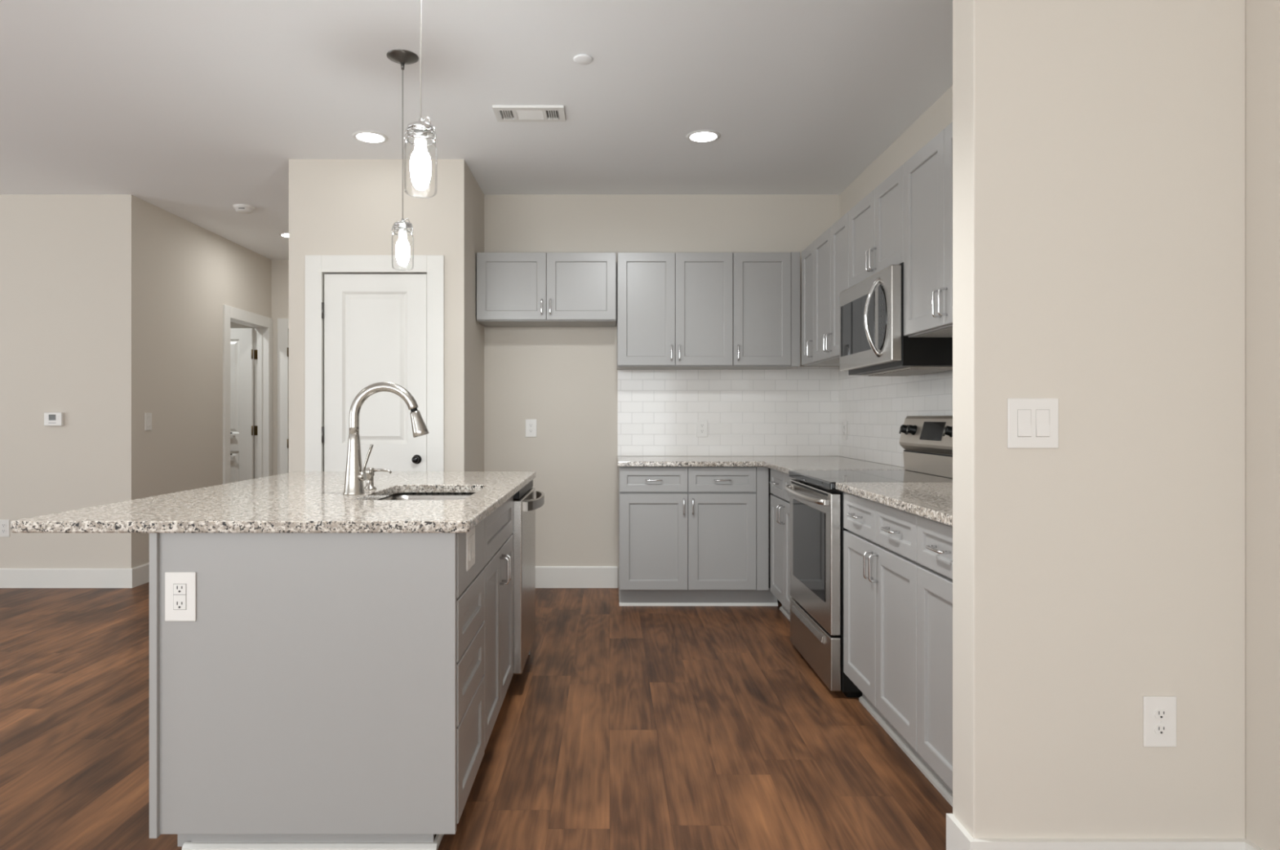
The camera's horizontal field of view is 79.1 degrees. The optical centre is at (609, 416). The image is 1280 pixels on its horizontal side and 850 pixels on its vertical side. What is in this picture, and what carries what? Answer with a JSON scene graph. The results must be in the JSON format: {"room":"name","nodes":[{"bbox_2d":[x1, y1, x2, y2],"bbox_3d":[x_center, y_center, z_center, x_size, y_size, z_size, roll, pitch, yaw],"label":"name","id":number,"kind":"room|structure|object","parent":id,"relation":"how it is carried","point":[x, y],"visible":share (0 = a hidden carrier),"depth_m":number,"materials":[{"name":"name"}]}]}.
{"room":"kitchen","nodes":[
{"label":"kitchen","id":0,"kind":"room"},
{"bbox_2d":[0,194,142,568],"bbox_3d":[-5.120,-0.181,5.470,3.560,2.743,0.120,0,0,0],"label":"wall","id":1,"kind":"structure","parent":0,"point":[71,264],"depth_m":5.41,"materials":[{"name":"paint"}]},
{"bbox_2d":[0,519,9,536],"bbox_3d":[-4.225,0.775,5.405,0.075,0.120,0.009,0,0,0],"label":"electrical outlet","id":2,"kind":"object","parent":1,"relation":"attached to","point":[4,523],"visible":1,"depth_m":5.40,"materials":[{"name":"white plastic"}]},
{"bbox_2d":[44,412,64,426],"bbox_3d":[-3.868,0.014,5.394,0.124,0.094,0.033,0,0,0],"label":"thermostat","id":3,"kind":"object","parent":1,"relation":"attached to","point":[51,419],"visible":1,"depth_m":5.38,"materials":[{"name":"white plastic"}]},
{"bbox_2d":[0,568,133,587],"bbox_3d":[-5.062,1.123,5.402,3.475,0.135,0.015,0,0,0],"label":"baseboard","id":4,"kind":"structure","parent":1,"relation":"attached to","point":[9,577],"depth_m":5.39,"materials":[{"name":"white paint"}]},
{"bbox_2d":[142,200,271,564],"bbox_3d":[-3.400,-0.181,6.590,0.120,2.743,2.120,0,0,0],"label":"wall","id":5,"kind":"structure","parent":0,"point":[189,271],"depth_m":6.09,"materials":[{"name":"paint"}]},
{"bbox_2d":[132,562,149,587],"bbox_3d":[-3.333,1.123,6.045,0.015,0.135,1.270,0,0,0],"label":"baseboard","id":6,"kind":"structure","parent":5,"relation":"attached to","point":[140,573],"depth_m":5.50,"materials":[{"name":"white paint"}]},
{"bbox_2d":[144,413,151,430],"bbox_3d":[-3.335,0.032,5.605,0.010,0.126,0.080,0,0,0],"label":"light switch","id":7,"kind":"object","parent":5,"relation":"attached to","point":[148,416],"visible":1,"depth_m":5.60,"materials":[{"name":"white plastic"}]},
{"bbox_2d":[222,304,272,484],"bbox_3d":[-3.766,0.109,7.167,0.888,2.162,0.958,0,0,0],"label":"door","id":8,"kind":"structure","parent":5,"relation":"in","point":[239,353],"depth_m":7.51,"materials":[{"name":"white paint"}]},
{"bbox_2d":[230,321,254,478],"bbox_3d":[-4.530,-0.181,8.040,2.140,2.743,0.120,0,0,0],"label":"door frame","id":9,"kind":"structure","parent":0,"point":[233,325],"depth_m":7.98,"materials":[{"name":"paint"}]},
{"bbox_2d":[271,259,288,475],"bbox_3d":[-2.637,-0.181,7.710,1.646,2.743,0.120,0,0,0],"label":"wall","id":10,"kind":"structure","parent":0,"point":[279,268],"depth_m":7.65,"materials":[{"name":"paint"}]},
{"bbox_2d":[277,318,288,474],"bbox_3d":[-2.791,0.109,7.699,0.966,2.162,0.142,0,0,0],"label":"door","id":11,"kind":"structure","parent":10,"relation":"in","point":[282,323],"depth_m":7.63,"materials":[{"name":"white paint"}]},
{"bbox_2d":[288,159,467,472],"bbox_3d":[-1.405,-0.181,4.728,1.057,2.743,0.120,0,0,0],"label":"wall","id":12,"kind":"structure","parent":0,"point":[337,206],"depth_m":4.67,"materials":[{"name":"paint"}]},
{"bbox_2d":[305,255,444,471],"bbox_3d":[-1.413,0.109,4.699,0.834,2.162,0.178,0,0,0],"label":"door","id":13,"kind":"structure","parent":12,"relation":"in","point":[368,322],"depth_m":4.66,"materials":[{"name":"white paint"}]},
{"bbox_2d":[467,166,484,471],"bbox_3d":[-0.937,-0.181,5.159,0.120,2.743,0.742,0,0,0],"label":"wall","id":14,"kind":"structure","parent":0,"point":[475,194],"depth_m":5.03,"materials":[{"name":"paint"}]},
{"bbox_2d":[0,0,952,259],"bbox_3d":[-2.650,-1.603,2.850,8.900,0.100,11.500,0,0,0],"label":"ceiling","id":15,"kind":"structure","parent":0,"point":[193,110],"depth_m":3.66,"materials":[{"name":"paint"}]},
{"bbox_2d":[232,204,254,213],"bbox_3d":[-2.700,-1.532,5.720,0.146,0.042,0.146,0,0,0],"label":"smoke detector","id":16,"kind":"object","parent":15,"relation":"attached to","point":[240,208],"visible":1,"depth_m":5.68,"materials":[{"name":"white plastic"}]},
{"bbox_2d":[279,232,288,237],"bbox_3d":[-2.722,-1.550,6.620,0.190,0.007,0.190,0,0,0],"label":"recessed light","id":17,"kind":"object","parent":15,"relation":"in","point":[282,234],"visible":0.46,"depth_m":6.58,"materials":[{"name":"plastic"}]},
{"bbox_2d":[352,130,387,143],"bbox_3d":[-1.327,-1.550,4.297,0.190,0.007,0.190,0,0,0],"label":"recessed light","id":18,"kind":"object","parent":15,"relation":"in","point":[366,136],"visible":1,"depth_m":4.28,"materials":[{"name":"plastic"}]},
{"bbox_2d":[356,133,384,142],"bbox_3d":[-1.327,-1.550,4.297,0.148,0.001,0.148,0,0,0],"label":"diffuser","id":19,"kind":"object","parent":18,"relation":"attached to","point":[369,137],"depth_m":4.30,"materials":[{"name":"white plastic"}]},
{"bbox_2d":[386,48,418,270],"bbox_3d":[-0.892,-1.096,3.340,0.134,0.914,0.134,0,0,0],"label":"pendant light","id":20,"kind":"object","parent":15,"relation":"hanging from","point":[403,57],"visible":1,"depth_m":3.32,"materials":[{"name":"glass"}]},
{"bbox_2d":[398,225,407,235],"bbox_3d":[-0.892,-0.801,3.340,0.036,0.041,0.036,0,0,0],"label":"socket","id":21,"kind":"object","parent":20,"relation":"attached to","point":[404,228],"depth_m":3.32,"materials":[{"name":"white plastic"}]},
{"bbox_2d":[391,227,413,270],"bbox_3d":[-0.892,-0.731,3.340,0.093,0.183,0.093,0,0,0],"label":"glass jar","id":22,"kind":"object","parent":20,"relation":"on","point":[402,247],"depth_m":3.32,"materials":[{"name":"clear glass"}]},
{"bbox_2d":[403,0,437,198],"bbox_3d":[-0.542,-1.096,2.222,0.134,0.914,0.134,0,0,0],"label":"pendant light","id":23,"kind":"object","parent":15,"relation":"hanging from","point":[420,162],"visible":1,"depth_m":2.21,"materials":[{"name":"glass"}]},
{"bbox_2d":[413,128,426,144],"bbox_3d":[-0.542,-0.801,2.222,0.036,0.041,0.036,0,0,0],"label":"socket","id":24,"kind":"object","parent":23,"relation":"attached to","point":[417,140],"depth_m":2.21,"materials":[{"name":"white plastic"}]},
{"bbox_2d":[404,131,437,198],"bbox_3d":[-0.542,-0.731,2.222,0.093,0.183,0.093,0,0,0],"label":"glass jar","id":25,"kind":"object","parent":23,"relation":"on","point":[420,162],"depth_m":2.21,"materials":[{"name":"clear glass"}]},
{"bbox_2d":[492,105,565,121],"bbox_3d":[-0.407,-1.547,3.954,0.355,0.012,0.183,0,0,0],"label":"ceiling vent","id":26,"kind":"object","parent":15,"relation":"in","point":[502,113],"visible":1,"depth_m":3.94,"materials":[{"name":"metal"}]},
{"bbox_2d":[573,54,592,64],"bbox_3d":[-0.116,-1.548,3.355,0.082,0.009,0.082,0,0,0],"label":"sprinkler cover","id":27,"kind":"object","parent":15,"relation":"attached to","point":[580,59],"visible":1,"depth_m":3.34,"materials":[{"name":"paint"}]},
{"bbox_2d":[686,129,720,142],"bbox_3d":[0.518,-1.550,4.285,0.190,0.007,0.190,0,0,0],"label":"recessed light","id":28,"kind":"object","parent":15,"relation":"in","point":[701,135],"visible":1,"depth_m":4.27,"materials":[{"name":"plastic"}]},
{"bbox_2d":[689,132,716,141],"bbox_3d":[0.518,-1.550,4.285,0.148,0.001,0.148,0,0,0],"label":"diffuser","id":29,"kind":"object","parent":28,"relation":"attached to","point":[701,136],"depth_m":4.28,"materials":[{"name":"white plastic"}]},
{"bbox_2d":[0,582,952,849],"bbox_3d":[-2.650,1.230,2.850,8.900,0.080,11.500,0,0,0],"label":"floor","id":30,"kind":"structure","parent":0,"point":[620,727],"depth_m":2.86,"materials":[{"name":"brown wood"}]},
{"bbox_2d":[149,519,484,849],"bbox_3d":[-0.815,0.747,2.292,0.814,0.886,0.472,0,0,0],"label":"base cabinet","id":31,"kind":"object","parent":30,"relation":"on","point":[323,691],"visible":0.79,"depth_m":2.07,"materials":[{"name":"grey paint"}]},
{"bbox_2d":[164,571,195,621],"bbox_3d":[-1.143,0.478,2.063,0.082,0.131,0.009,0,0,0],"label":"electrical outlet","id":32,"kind":"object","parent":31,"relation":"attached to","point":[180,586],"visible":1,"depth_m":2.06,"materials":[{"name":"white plastic"}]},
{"bbox_2d":[173,583,186,609],"bbox_3d":[-1.143,0.478,2.061,0.034,0.069,0.004,0,0,0],"label":"receptacle","id":33,"kind":"object","parent":32,"relation":"attached to","point":[179,589],"depth_m":2.06,"materials":[{"name":"white plastic"}]},
{"bbox_2d":[10,471,535,533],"bbox_3d":[-0.975,0.288,2.966,1.210,0.031,1.868,0,0,0],"label":"countertop","id":34,"kind":"structure","parent":31,"relation":"on","point":[298,501],"depth_m":2.32,"materials":[{"name":"stone"}]},
{"bbox_2d":[364,467,391,489],"bbox_3d":[-0.875,0.232,2.925,0.107,0.082,0.048,0,0,0],"label":"soap dispenser","id":35,"kind":"object","parent":34,"relation":"on","point":[370,472],"visible":0.92,"depth_m":2.91,"materials":[{"name":"silver metal"}]},
{"bbox_2d":[342,382,428,495],"bbox_3d":[-0.791,0.074,2.744,0.302,0.398,0.074,0,0,0],"label":"faucet","id":36,"kind":"object","parent":34,"relation":"on","point":[355,476],"visible":1,"depth_m":2.73,"materials":[{"name":"silver metal"}]},
{"bbox_2d":[378,492,475,499],"bbox_3d":[-0.671,0.402,2.841,0.396,0.196,0.606,0,0,0],"label":"sink","id":37,"kind":"object","parent":34,"relation":"in","point":[402,495],"visible":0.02,"depth_m":3.13,"materials":[{"name":"silver metal"}]},
{"bbox_2d":[466,526,475,571],"bbox_3d":[-0.403,0.378,2.255,0.010,0.118,0.122,0,0,0],"label":"light switch","id":38,"kind":"object","parent":31,"relation":"attached to","point":[470,535],"visible":0.85,"depth_m":2.23,"materials":[{"name":"white plastic"}]},
{"bbox_2d":[482,495,513,751],"bbox_3d":[-0.786,0.747,2.904,0.824,0.886,0.752,0,0,0],"label":"base cabinet","id":39,"kind":"object","parent":30,"relation":"on","point":[498,567],"visible":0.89,"depth_m":2.84,"materials":[{"name":"grey paint"}]},
{"bbox_2d":[511,480,544,674],"bbox_3d":[-0.689,0.748,3.584,0.766,0.884,0.596,0,0,0],"label":"dishwasher","id":40,"kind":"object","parent":30,"relation":"on","point":[527,500],"visible":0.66,"depth_m":3.35,"materials":[{"name":"silver metal"}]},
{"bbox_2d":[617,466,777,605],"bbox_3d":[0.560,0.747,5.085,1.000,0.886,0.640,0,0,0],"label":"base cabinet","id":41,"kind":"object","parent":30,"relation":"on","point":[688,535],"visible":0.98,"depth_m":4.81,"materials":[{"name":"grey paint"}]},
{"bbox_2d":[769,468,795,621],"bbox_3d":[1.275,0.747,4.409,0.650,0.886,0.772,0,0,0],"label":"base cabinet","id":42,"kind":"object","parent":30,"relation":"on","point":[780,499],"visible":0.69,"depth_m":4.50,"materials":[{"name":"grey paint"}]},
{"bbox_2d":[617,456,904,474],"bbox_3d":[0.827,0.288,4.715,1.554,0.031,1.387,0,0,0],"label":"countertop","id":43,"kind":"structure","parent":42,"relation":"on","point":[782,464],"depth_m":4.76,"materials":[{"name":"stone"}]},
{"bbox_2d":[784,415,952,697],"bbox_3d":[1.226,0.592,3.640,0.725,1.196,0.757,0,0,0],"label":"range","id":44,"kind":"object","parent":30,"relation":"on","point":[816,506],"visible":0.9,"depth_m":3.53,"materials":[{"name":"silver metal"}]},
{"bbox_2d":[788,470,952,490],"bbox_3d":[1.258,0.292,3.640,0.660,0.036,0.757,0,0,0],"label":"cooktop","id":45,"kind":"object","parent":44,"relation":"in","point":[818,480],"depth_m":3.58,"materials":[{"name":"black glass"}]},
{"bbox_2d":[843,492,941,789],"bbox_3d":[1.273,0.747,2.864,0.655,0.886,0.776,0,0,0],"label":"base cabinet","id":46,"kind":"object","parent":30,"relation":"on","point":[880,564],"visible":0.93,"depth_m":2.80,"materials":[{"name":"grey paint"}]},
{"bbox_2d":[835,482,952,526],"bbox_3d":[1.276,0.288,2.668,0.656,0.031,1.172,0,0,0],"label":"countertop","id":47,"kind":"structure","parent":46,"relation":"on","point":[933,501],"depth_m":2.74,"materials":[{"name":"stone"}]},
{"bbox_2d":[916,515,952,806],"bbox_3d":[1.273,0.747,2.279,0.655,0.886,0.392,0,0,0],"label":"base cabinet","id":48,"kind":"object","parent":30,"relation":"on","point":[934,538],"visible":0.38,"depth_m":2.35,"materials":[{"name":"grey paint"}]},
{"bbox_2d":[484,194,839,580],"bbox_3d":[0.424,-0.181,5.470,2.602,2.743,0.120,0,0,0],"label":"wall","id":49,"kind":"structure","parent":0,"point":[565,379],"depth_m":5.41,"materials":[{"name":"paint"}]},
{"bbox_2d":[525,418,536,436],"bbox_3d":[-0.549,0.077,5.405,0.078,0.124,0.009,0,0,0],"label":"electrical outlet","id":50,"kind":"object","parent":49,"relation":"attached to","point":[531,424],"visible":1,"depth_m":5.40,"materials":[{"name":"white plastic"}]},
{"bbox_2d":[476,252,616,326],"bbox_3d":[-0.414,-0.853,5.215,0.912,0.449,0.388,0,0,0],"label":"upper cabinet","id":51,"kind":"object","parent":49,"relation":"attached to","point":[514,289],"visible":1,"depth_m":5.07,"materials":[{"name":"grey paint"}]},
{"bbox_2d":[535,565,617,587],"bbox_3d":[-0.411,1.115,5.402,0.932,0.150,0.015,0,0,0],"label":"baseboard","id":52,"kind":"structure","parent":49,"relation":"attached to","point":[546,576],"depth_m":5.39,"materials":[{"name":"white paint"}]},
{"bbox_2d":[617,252,733,369],"bbox_3d":[0.428,-0.704,5.215,0.757,0.747,0.388,0,0,0],"label":"upper cabinet","id":53,"kind":"object","parent":49,"relation":"attached to","point":[675,309],"visible":1,"depth_m":5.07,"materials":[{"name":"grey paint"}]},
{"bbox_2d":[617,366,839,456],"bbox_3d":[0.826,-0.040,5.406,1.542,0.624,0.008,0,0,0],"label":"tile backsplash","id":54,"kind":"structure","parent":49,"relation":"attached to","point":[793,411],"depth_m":5.40,"materials":[{"name":"white tile"}]},
{"bbox_2d":[696,419,707,436],"bbox_3d":[0.643,0.079,5.397,0.078,0.118,0.009,0,0,0],"label":"electrical outlet","id":55,"kind":"object","parent":54,"relation":"attached to","point":[701,424],"visible":1,"depth_m":5.40,"materials":[{"name":"white plastic"}]},
{"bbox_2d":[725,252,799,369],"bbox_3d":[1.026,-0.704,5.215,0.437,0.747,0.388,0,0,0],"label":"upper cabinet","id":56,"kind":"object","parent":49,"relation":"attached to","point":[766,285],"visible":0.96,"depth_m":5.06,"materials":[{"name":"grey paint"}]},
{"bbox_2d":[840,0,1279,849],"bbox_3d":[1.665,-0.181,1.305,0.120,2.743,8.210,0,0,0],"label":"wall","id":57,"kind":"structure","parent":0,"point":[1262,16],"depth_m":1.91,"materials":[{"name":"paint"}]},
{"bbox_2d":[801,241,839,365],"bbox_3d":[1.407,-0.704,4.893,0.393,0.747,0.315,0,0,0],"label":"upper cabinet","id":58,"kind":"object","parent":57,"relation":"attached to","point":[807,254],"visible":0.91,"depth_m":4.89,"materials":[{"name":"grey paint"}]},
{"bbox_2d":[813,211,848,362],"bbox_3d":[1.407,-0.704,4.388,0.393,0.747,0.690,0,0,0],"label":"upper cabinet","id":59,"kind":"object","parent":57,"relation":"attached to","point":[831,248],"visible":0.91,"depth_m":4.39,"materials":[{"name":"grey paint"}]},
{"bbox_2d":[848,164,903,287],"bbox_3d":[1.407,-0.864,3.664,0.393,0.427,0.754,0,0,0],"label":"upper cabinet","id":60,"kind":"object","parent":57,"relation":"attached to","point":[876,223],"visible":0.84,"depth_m":3.59,"materials":[{"name":"grey paint"}]},
{"bbox_2d":[840,264,952,376],"bbox_3d":[1.362,-0.428,3.659,0.466,0.441,0.745,0,0,0],"label":"microwave","id":61,"kind":"object","parent":60,"relation":"attached to","point":[873,341],"visible":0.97,"depth_m":3.43,"materials":[{"name":"silver metal"}]},
{"bbox_2d":[839,369,952,466],"bbox_3d":[1.601,-0.029,3.744,0.008,0.601,3.331,0,0,0],"label":"tile backsplash","id":62,"kind":"structure","parent":57,"relation":"attached to","point":[874,409],"depth_m":4.52,"materials":[{"name":"white tile"}]},
{"bbox_2d":[843,421,847,439],"bbox_3d":[1.592,0.090,5.250,0.009,0.124,0.078,0,0,0],"label":"electrical outlet","id":63,"kind":"object","parent":62,"relation":"attached to","point":[845,423],"visible":1,"depth_m":5.23,"materials":[{"name":"white plastic"}]},
{"bbox_2d":[903,121,952,337],"bbox_3d":[1.407,-0.707,2.885,0.393,0.741,0.800,0,0,0],"label":"upper cabinet","id":64,"kind":"object","parent":57,"relation":"attached to","point":[927,174],"visible":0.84,"depth_m":3.05,"materials":[{"name":"grey paint"}]},
{"bbox_2d":[1244,838,1262,849],"bbox_3d":[1.597,1.126,-0.323,0.016,0.128,4.554,0,0,0],"label":"baseboard","id":65,"kind":"structure","parent":57,"relation":"attached to","point":[1249,845],"depth_m":1.93,"materials":[{"name":"white paint"}]},
{"bbox_2d":[952,0,1245,838],"bbox_3d":[1.262,-0.181,2.016,0.687,2.743,0.124,0,0,0],"label":"wall","id":66,"kind":"structure","parent":0,"point":[1099,146],"depth_m":1.95,"materials":[{"name":"paint"}]},
{"bbox_2d":[1007,398,1058,448],"bbox_3d":[1.065,0.015,1.949,0.128,0.126,0.010,0,0,0],"label":"light switch","id":67,"kind":"object","parent":66,"relation":"attached to","point":[1032,423],"visible":1,"depth_m":1.95,"materials":[{"name":"white plastic"}]},
{"bbox_2d":[946,813,1245,849],"bbox_3d":[1.254,1.126,2.008,0.703,0.128,0.140,0,0,0],"label":"baseboard","id":68,"kind":"structure","parent":66,"relation":"attached to","point":[957,837],"depth_m":1.94,"materials":[{"name":"white paint"}]},
{"bbox_2d":[1142,696,1176,746],"bbox_3d":[1.385,0.766,1.949,0.082,0.127,0.009,0,0,0],"label":"electrical outlet","id":69,"kind":"object","parent":66,"relation":"attached to","point":[1159,713],"visible":1,"depth_m":1.95,"materials":[{"name":"white plastic"}]},
{"bbox_2d":[1154,724,1168,734],"bbox_3d":[1.385,0.785,1.948,0.033,0.025,0.004,0,0,0],"label":"receptacle","id":70,"kind":"object","parent":69,"relation":"attached to","point":[1158,729],"depth_m":1.95,"materials":[{"name":"white plastic"}]},
{"bbox_2d":[1154,709,1168,719],"bbox_3d":[1.385,0.747,1.948,0.033,0.025,0.004,0,0,0],"label":"receptacle","id":71,"kind":"object","parent":69,"relation":"attached to","point":[1158,713],"depth_m":1.95,"materials":[{"name":"white plastic"}]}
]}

